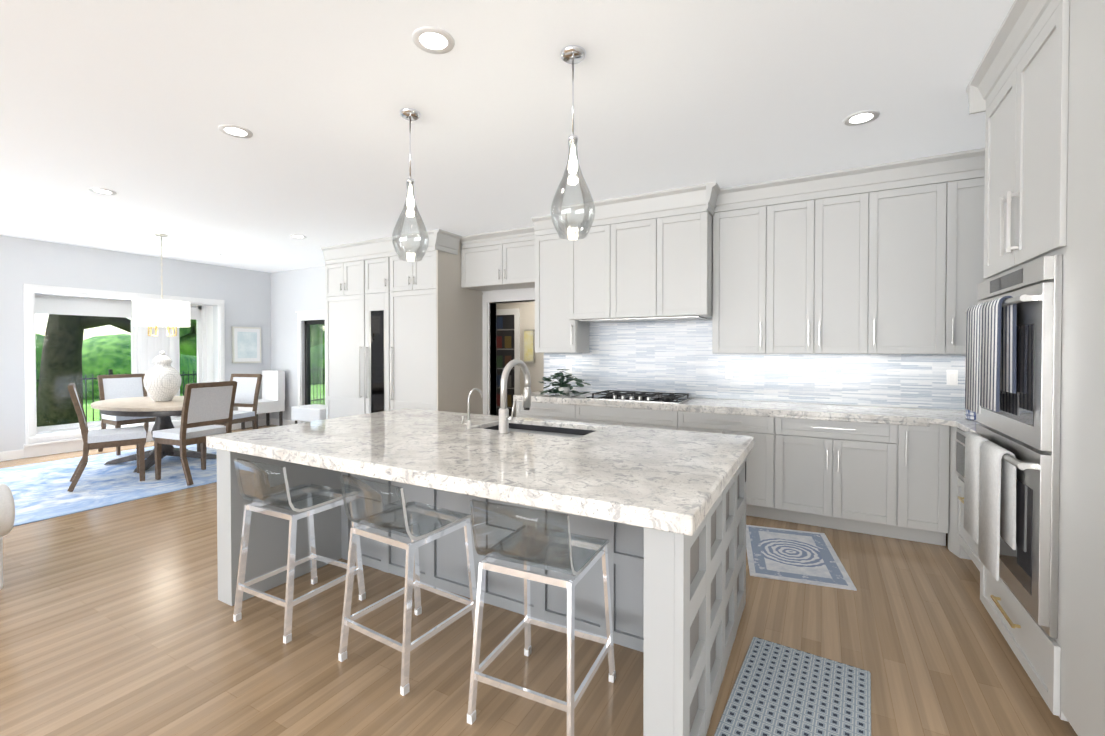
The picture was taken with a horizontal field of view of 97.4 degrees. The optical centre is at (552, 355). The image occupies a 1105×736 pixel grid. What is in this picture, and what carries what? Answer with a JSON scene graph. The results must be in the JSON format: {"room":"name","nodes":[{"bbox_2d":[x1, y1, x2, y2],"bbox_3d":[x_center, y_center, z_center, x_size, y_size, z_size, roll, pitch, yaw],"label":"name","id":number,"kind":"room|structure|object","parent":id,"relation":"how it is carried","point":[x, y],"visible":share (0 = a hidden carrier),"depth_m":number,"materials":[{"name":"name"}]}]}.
{"room":"kitchen and dining room","nodes":[
{"label":"kitchen and dining room","id":0,"kind":"room"},
{"bbox_2d":[0,235,271,451],"bbox_3d":[-8.543,-0.061,3.459,0.150,2.860,13.100,0,1,29],"label":"wall","id":1,"kind":"structure","parent":0,"point":[244,295],"depth_m":7.02,"materials":[{"name":"paint"}]},
{"bbox_2d":[23,284,224,446],"bbox_3d":[-6.490,0.107,7.491,0.580,2.120,2.460,0,1,29],"label":"window","id":2,"kind":"structure","parent":1,"relation":"in","point":[146,349],"depth_m":7.30,"materials":[{"name":"white wood"}]},
{"bbox_2d":[0,418,270,460],"bbox_3d":[-8.472,1.295,3.437,0.015,0.150,13.100,0,1,29],"label":"baseboard","id":3,"kind":"structure","parent":1,"relation":"attached to","point":[43,450],"depth_m":6.54,"materials":[{"name":"white wood"}]},
{"bbox_2d":[231,326,260,362],"bbox_3d":[-5.506,-0.195,8.748,0.039,0.650,0.500,0,1,29],"label":"framed artwork","id":4,"kind":"object","parent":1,"relation":"attached to","point":[246,344],"visible":0.98,"depth_m":8.72,"materials":[{"name":"white paper"}]},
{"bbox_2d":[270,266,534,422],"bbox_3d":[-2.531,-0.116,7.703,6.560,2.860,0.150,0,1,29],"label":"wall","id":5,"kind":"structure","parent":0,"point":[293,291],"depth_m":8.84,"materials":[{"name":"paint"}]},
{"bbox_2d":[271,418,294,424],"bbox_3d":[-4.933,1.238,8.956,0.800,0.120,0.015,0,1,29],"label":"baseboard","id":6,"kind":"structure","parent":5,"relation":"attached to","point":[274,421],"depth_m":8.98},
{"bbox_2d":[295,309,325,422],"bbox_3d":[-4.178,0.253,8.562,0.910,2.100,0.150,0,1,29],"label":"window","id":7,"kind":"structure","parent":5,"relation":"in","point":[316,316],"depth_m":8.67,"materials":[{"name":"black metal"}]},
{"bbox_2d":[482,288,534,414],"bbox_3d":[-0.426,0.212,6.513,1.260,2.235,0.200,0,1,29],"label":"door frame","id":8,"kind":"structure","parent":5,"relation":"attached to","point":[507,296],"depth_m":6.68,"materials":[{"name":"white wood"}]},
{"bbox_2d":[0,0,1013,272],"bbox_3d":[-3.720,-1.491,1.570,11.300,0.050,14.900,0,1,29],"label":"ceiling","id":9,"kind":"structure","parent":0,"point":[132,104],"depth_m":2.90,"materials":[{"name":"white paint"}]},
{"bbox_2d":[88,188,116,194],"bbox_3d":[-4.104,-1.500,4.431,0.195,0.008,0.195,0,1,23],"label":"recessed light","id":10,"kind":"object","parent":9,"relation":"in","point":[108,192],"depth_m":4.42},
{"bbox_2d":[132,233,189,335],"bbox_3d":[-4.922,-0.887,6.119,0.570,1.276,0.570,0,1,29],"label":"drum chandelier","id":11,"kind":"object","parent":9,"relation":"hanging from","point":[157,313],"visible":1,"depth_m":5.94,"materials":[{"name":"white fabric"}]},
{"bbox_2d":[218,124,252,138],"bbox_3d":[-2.095,-1.484,3.214,0.195,0.008,0.195,0,1,8],"label":"recessed light","id":12,"kind":"object","parent":9,"relation":"in","point":[235,130],"depth_m":3.20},
{"bbox_2d":[289,235,306,238],"bbox_3d":[-3.252,-1.523,6.205,0.195,0.008,0.195,0,1,8],"label":"recessed light","id":13,"kind":"object","parent":9,"relation":"in","point":[298,236],"depth_m":6.19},
{"bbox_2d":[392,108,428,260],"bbox_3d":[-0.870,-1.038,2.972,0.220,0.893,0.220,0,1,29],"label":"pendant light","id":14,"kind":"object","parent":9,"relation":"hanging from","point":[410,115],"visible":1,"depth_m":2.99,"materials":[{"name":"clear glass"}]},
{"bbox_2d":[412,26,454,53],"bbox_3d":[-0.556,-1.471,2.271,0.195,0.008,0.195,0,1,5],"label":"recessed light","id":15,"kind":"object","parent":9,"relation":"in","point":[433,37],"depth_m":2.26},
{"bbox_2d":[551,45,594,239],"bbox_3d":[0.100,-1.030,2.373,0.220,0.893,0.220,0,1,29],"label":"pendant light","id":16,"kind":"object","parent":9,"relation":"hanging from","point":[572,54],"visible":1,"depth_m":2.40,"materials":[{"name":"clear glass"}]},
{"bbox_2d":[843,110,879,125],"bbox_3d":[1.924,-1.481,3.028,0.195,0.008,0.195,0,1,8],"label":"recessed light","id":17,"kind":"object","parent":9,"relation":"in","point":[855,119],"depth_m":3.02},
{"bbox_2d":[496,301,544,393],"bbox_3d":[0.156,-0.117,7.787,3.520,2.860,0.100,0,1,29],"label":"wall","id":18,"kind":"structure","parent":0,"point":[527,322],"depth_m":8.01,"materials":[{"name":"paint"}]},
{"bbox_2d":[496,308,519,416],"bbox_3d":[-0.822,0.257,8.255,0.620,2.100,0.034,0,1,29],"label":"door","id":19,"kind":"structure","parent":18,"relation":"in","point":[507,336],"depth_m":8.21,"materials":[{"name":"glass"}]},
{"bbox_2d":[523,330,534,362],"bbox_3d":[-0.383,-0.160,8.001,0.210,0.540,0.043,0,1,29],"label":"art","id":20,"kind":"object","parent":18,"relation":"attached to","point":[528,346],"visible":0.89,"depth_m":7.98,"materials":[{"name":"yellow paper"}]},
{"bbox_2d":[0,425,1077,735],"bbox_3d":[-3.720,1.419,1.609,11.300,0.050,14.900,0,1,29],"label":"floor","id":21,"kind":"structure","parent":0,"point":[116,621],"depth_m":2.30,"materials":[{"name":"brown wood"}]},
{"bbox_2d":[0,484,14,589],"bbox_3d":[-3.670,1.056,2.593,1.030,0.650,0.880,0,1,29],"label":"armchair","id":22,"kind":"object","parent":21,"relation":"on","point":[7,511],"visible":1,"depth_m":2.72,"materials":[{"name":"white fabric"}]},
{"bbox_2d":[0,444,216,526],"bbox_3d":[-4.894,1.335,5.744,2.840,0.008,3.600,0,1,29],"label":"dining rug","id":23,"kind":"object","parent":21,"relation":"on","point":[40,491],"visible":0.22,"depth_m":5.14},
{"bbox_2d":[67,383,145,491],"bbox_3d":[-4.720,0.811,5.154,0.599,1.053,0.530,-1,1,-43],"label":"dining chair","id":24,"kind":"object","parent":23,"relation":"on","point":[108,438],"visible":1,"depth_m":5.02,"materials":[{"name":"white fabric"}]},
{"bbox_2d":[97,374,155,454],"bbox_3d":[-5.861,0.790,6.752,0.599,1.053,0.530,0,1,29],"label":"dining chair","id":25,"kind":"object","parent":23,"relation":"on","point":[116,386],"visible":0.56,"depth_m":6.75,"materials":[{"name":"white fabric"}]},
{"bbox_2d":[91,396,216,472],"bbox_3d":[-4.888,0.944,6.101,1.914,0.750,1.249,0,1,29],"label":"dining table","id":26,"kind":"object","parent":23,"relation":"on","point":[162,412],"visible":0.73,"depth_m":5.83,"materials":[{"name":"brown wood"}]},
{"bbox_2d":[143,351,181,400],"bbox_3d":[-4.922,0.252,6.133,0.380,0.630,0.380,0,1,29],"label":"ginger jar","id":27,"kind":"object","parent":26,"relation":"on","point":[162,379],"visible":1,"depth_m":6.04,"materials":[{"name":"ceramic"}]},
{"bbox_2d":[153,381,236,485],"bbox_3d":[-3.909,0.808,5.335,0.599,1.053,0.530,0,1,22],"label":"dining chair","id":28,"kind":"object","parent":23,"relation":"on","point":[206,406],"visible":0.92,"depth_m":5.20,"materials":[{"name":"white fabric"}]},
{"bbox_2d":[197,374,261,451],"bbox_3d":[-4.500,0.789,6.783,0.530,1.053,0.599,0,1,15],"label":"dining chair","id":29,"kind":"object","parent":23,"relation":"on","point":[247,390],"visible":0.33,"depth_m":6.94,"materials":[{"name":"white fabric"}]},
{"bbox_2d":[238,370,284,429],"bbox_3d":[-5.205,0.786,8.687,0.500,1.030,0.558,0,1,29],"label":"chair","id":30,"kind":"object","parent":21,"relation":"on","point":[273,392],"visible":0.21,"depth_m":8.75,"materials":[{"name":"white fabric"}]},
{"bbox_2d":[233,458,365,643],"bbox_3d":[-1.363,0.956,2.641,0.446,0.849,0.493,0,1,29],"label":"stool","id":31,"kind":"object","parent":21,"relation":"on","point":[271,486],"visible":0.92,"depth_m":2.51,"materials":[{"name":"silver metal"}]},
{"bbox_2d":[291,404,325,423],"bbox_3d":[-3.774,1.063,7.806,0.720,0.500,0.440,0,1,29],"label":"ottoman bench","id":32,"kind":"object","parent":21,"relation":"on","point":[311,412],"visible":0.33,"depth_m":7.62,"materials":[{"name":"white fabric"}]},
{"bbox_2d":[321,229,482,418],"bbox_3d":[-2.081,-0.104,6.796,2.205,2.859,0.990,0,1,29],"label":"cabinet block","id":33,"kind":"object","parent":21,"relation":"on","point":[400,334],"visible":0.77,"depth_m":6.35,"materials":[{"name":"paint"}]},
{"bbox_2d":[338,474,476,695],"bbox_3d":[-0.663,0.960,2.293,0.455,0.849,0.501,0,1,29],"label":"stool","id":34,"kind":"object","parent":21,"relation":"on","point":[387,508],"visible":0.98,"depth_m":2.18,"materials":[{"name":"silver metal"}]},
{"bbox_2d":[217,423,746,735],"bbox_3d":[-0.405,0.928,2.721,2.618,0.902,1.410,0,1,29],"label":"kitchen island","id":35,"kind":"object","parent":21,"relation":"on","point":[678,602],"visible":0.4,"depth_m":2.40,"materials":[{"name":"paint"}]},
{"bbox_2d":[206,408,753,535],"bbox_3d":[-0.404,0.480,2.716,2.680,0.062,1.491,0,1,29],"label":"island countertop","id":36,"kind":"structure","parent":35,"relation":"on","point":[673,481],"depth_m":2.18,"materials":[{"name":"white stone"}]},
{"bbox_2d":[462,359,533,435],"bbox_3d":[-0.276,0.232,2.956,0.509,0.426,0.317,0,1,29],"label":"faucet set","id":37,"kind":"object","parent":36,"relation":"on","point":[505,418],"visible":1,"depth_m":2.83,"materials":[{"name":"silver metal"}]},
{"bbox_2d":[467,499,615,735],"bbox_3d":[-0.026,0.965,1.958,0.432,0.849,0.480,0,1,26],"label":"stool","id":38,"kind":"object","parent":21,"relation":"on","point":[542,539],"visible":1,"depth_m":1.81,"materials":[{"name":"silver metal"}]},
{"bbox_2d":[516,401,579,421],"bbox_3d":[0.098,0.902,5.258,0.760,0.888,0.634,0,1,29],"label":"base cabinet","id":39,"kind":"object","parent":21,"relation":"on","point":[548,411],"depth_m":4.96,"materials":[{"name":"paint"}]},
{"bbox_2d":[580,405,683,430],"bbox_3d":[0.824,0.907,4.856,1.140,0.888,0.634,0,1,29],"label":"base cabinet","id":40,"kind":"object","parent":21,"relation":"on","point":[660,419],"depth_m":4.53,"materials":[{"name":"paint"}]},
{"bbox_2d":[684,412,783,520],"bbox_3d":[1.615,0.913,4.418,0.911,0.888,0.634,0,1,29],"label":"base cabinet","id":41,"kind":"object","parent":21,"relation":"on","point":[765,462],"depth_m":4.02,"materials":[{"name":"paint"}]},
{"bbox_2d":[714,637,870,735],"bbox_3d":[0.931,1.382,1.856,0.480,0.016,0.920,0,1,33],"label":"kitchen mat","id":42,"kind":"object","parent":21,"relation":"on","point":[779,690],"visible":0.88,"depth_m":1.95,"materials":[{"name":"fabric"}]},
{"bbox_2d":[746,525,856,590],"bbox_3d":[1.658,1.366,3.374,0.580,0.008,0.920,0,1,19],"label":"kitchen rug","id":43,"kind":"object","parent":21,"relation":"on","point":[805,557],"visible":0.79,"depth_m":3.28,"materials":[{"name":"fabric"}]},
{"bbox_2d":[784,418,911,540],"bbox_3d":[2.317,0.918,4.029,0.946,0.888,0.634,0,1,29],"label":"base cabinet","id":44,"kind":"object","parent":21,"relation":"on","point":[889,480],"depth_m":3.71,"materials":[{"name":"paint"}]},
{"bbox_2d":[513,391,964,425],"bbox_3d":[1.611,0.459,4.402,4.281,0.064,0.650,0,1,29],"label":"countertop","id":45,"kind":"structure","parent":44,"relation":"on","point":[890,415],"depth_m":4.06,"materials":[{"name":"white stone"}]},
{"bbox_2d":[539,369,590,394],"bbox_3d":[0.124,0.276,5.185,0.640,0.279,0.399,0,1,29],"label":"eucalyptus plant","id":46,"kind":"object","parent":45,"relation":"on","point":[564,388],"visible":1,"depth_m":5.17,"materials":[{"name":"green plant"}]},
{"bbox_2d":[586,390,691,402],"bbox_3d":[0.859,0.398,4.821,0.928,0.045,0.538,0,1,29],"label":"cooktop","id":47,"kind":"object","parent":45,"relation":"in","point":[642,396],"visible":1,"depth_m":4.73,"materials":[{"name":"silver metal"}]},
{"bbox_2d":[912,423,949,545],"bbox_3d":[2.780,0.921,3.773,0.364,0.888,0.634,0,1,29],"label":"base cabinet","id":48,"kind":"object","parent":21,"relation":"on","point":[930,445],"depth_m":3.47,"materials":[{"name":"paint"}]},
{"bbox_2d":[948,426,979,570],"bbox_3d":[2.843,0.933,2.879,0.642,0.888,0.968,0,1,29],"label":"base cabinet","id":49,"kind":"object","parent":21,"relation":"on","point":[961,542],"visible":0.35,"depth_m":3.27,"materials":[{"name":"paint"}]},
{"bbox_2d":[963,0,1069,721],"bbox_3d":[2.345,-0.042,2.081,0.754,2.859,1.035,0,1,29],"label":"tall cabinet","id":50,"kind":"object","parent":21,"relation":"on","point":[1017,89],"visible":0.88,"depth_m":1.96,"materials":[{"name":"paint"}]},
{"bbox_2d":[925,415,981,432],"bbox_3d":[2.781,0.479,2.869,0.750,0.064,0.900,0,1,29],"label":"countertop","id":51,"kind":"structure","parent":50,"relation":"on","point":[959,421],"depth_m":3.34,"materials":[{"name":"white stone"}]},
{"bbox_2d":[965,409,975,420],"bbox_3d":[2.941,0.309,3.336,0.160,0.262,0.160,0,1,29],"label":"jar","id":52,"kind":"object","parent":51,"relation":"on","point":[970,415],"visible":0.08,"depth_m":3.33,"materials":[{"name":"ceramic"}]},
{"bbox_2d":[965,302,984,413],"bbox_3d":[2.090,0.008,2.374,0.060,0.527,0.250,0,1,29],"label":"striped towel","id":53,"kind":"object","parent":50,"relation":"hanging from","point":[973,356],"visible":0.58,"depth_m":2.37,"materials":[{"name":"white fabric"}]},
{"bbox_2d":[964,432,989,543],"bbox_3d":[2.090,0.640,2.382,0.060,0.497,0.250,0,1,29],"label":"towel","id":54,"kind":"object","parent":50,"relation":"hanging from","point":[974,441],"visible":0.73,"depth_m":2.38,"materials":[{"name":"white fabric"}]},
{"bbox_2d":[978,441,1015,580],"bbox_3d":[1.954,0.668,2.138,0.060,0.547,0.270,0,1,29],"label":"towel","id":55,"kind":"object","parent":50,"relation":"hanging from","point":[997,504],"visible":0.92,"depth_m":2.10,"materials":[{"name":"white fabric"}]},
{"bbox_2d":[980,296,1016,411],"bbox_3d":[1.959,-0.009,2.138,0.060,0.487,0.250,0,1,29],"label":"striped towel","id":56,"kind":"object","parent":50,"relation":"hanging from","point":[998,347],"visible":0.85,"depth_m":2.10,"materials":[{"name":"fabric"}]},
{"bbox_2d":[1060,0,1104,735],"bbox_3d":[1.678,-0.023,0.770,0.649,2.855,1.895,0,1,29],"label":"wall","id":57,"kind":"structure","parent":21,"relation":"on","point":[1082,704],"depth_m":1.62,"materials":[{"name":"paint"}]},
{"bbox_2d":[582,392,964,410],"bbox_3d":[1.925,-0.079,4.882,4.210,2.860,0.470,0,1,29],"label":"wall","id":58,"kind":"structure","parent":0,"point":[835,404],"depth_m":4.29,"materials":[{"name":"paint"}]},
{"bbox_2d":[460,148,987,353],"bbox_3d":[1.193,-0.769,4.915,5.492,1.479,1.065,0,1,29],"label":"upper cabinet","id":59,"kind":"object","parent":58,"relation":"attached to","point":[885,258],"visible":0.9,"depth_m":4.19,"materials":[{"name":"paint"}]},
{"bbox_2d":[544,319,965,409],"bbox_3d":[1.774,-0.008,4.688,4.284,0.858,0.015,0,1,29],"label":"tile backsplash","id":60,"kind":"structure","parent":58,"relation":"attached to","point":[677,356],"depth_m":4.64,"materials":[{"name":"tile"}]},
{"bbox_2d":[566,364,571,373],"bbox_3d":[0.188,0.152,5.553,0.070,0.120,0.010,0,1,29],"label":"electrical outlet plate","id":61,"kind":"object","parent":60,"relation":"attached to","point":[568,366],"depth_m":5.55,"materials":[{"name":"white plastic"}]},
{"bbox_2d":[947,370,957,384],"bbox_3d":[3.199,0.174,3.887,0.070,0.120,0.010,0,1,29],"label":"electrical outlet plate","id":62,"kind":"object","parent":60,"relation":"attached to","point":[952,377],"depth_m":3.88,"materials":[{"name":"white plastic"}]},
{"label":"outside","id":63,"kind":"structure","parent":0,"visible":0},
{"bbox_2d":[35,314,324,426],"bbox_3d":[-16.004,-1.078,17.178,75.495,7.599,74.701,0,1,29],"label":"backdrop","id":64,"kind":"structure","parent":63,"point":[65,368],"depth_m":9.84,"materials":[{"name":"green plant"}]}
]}

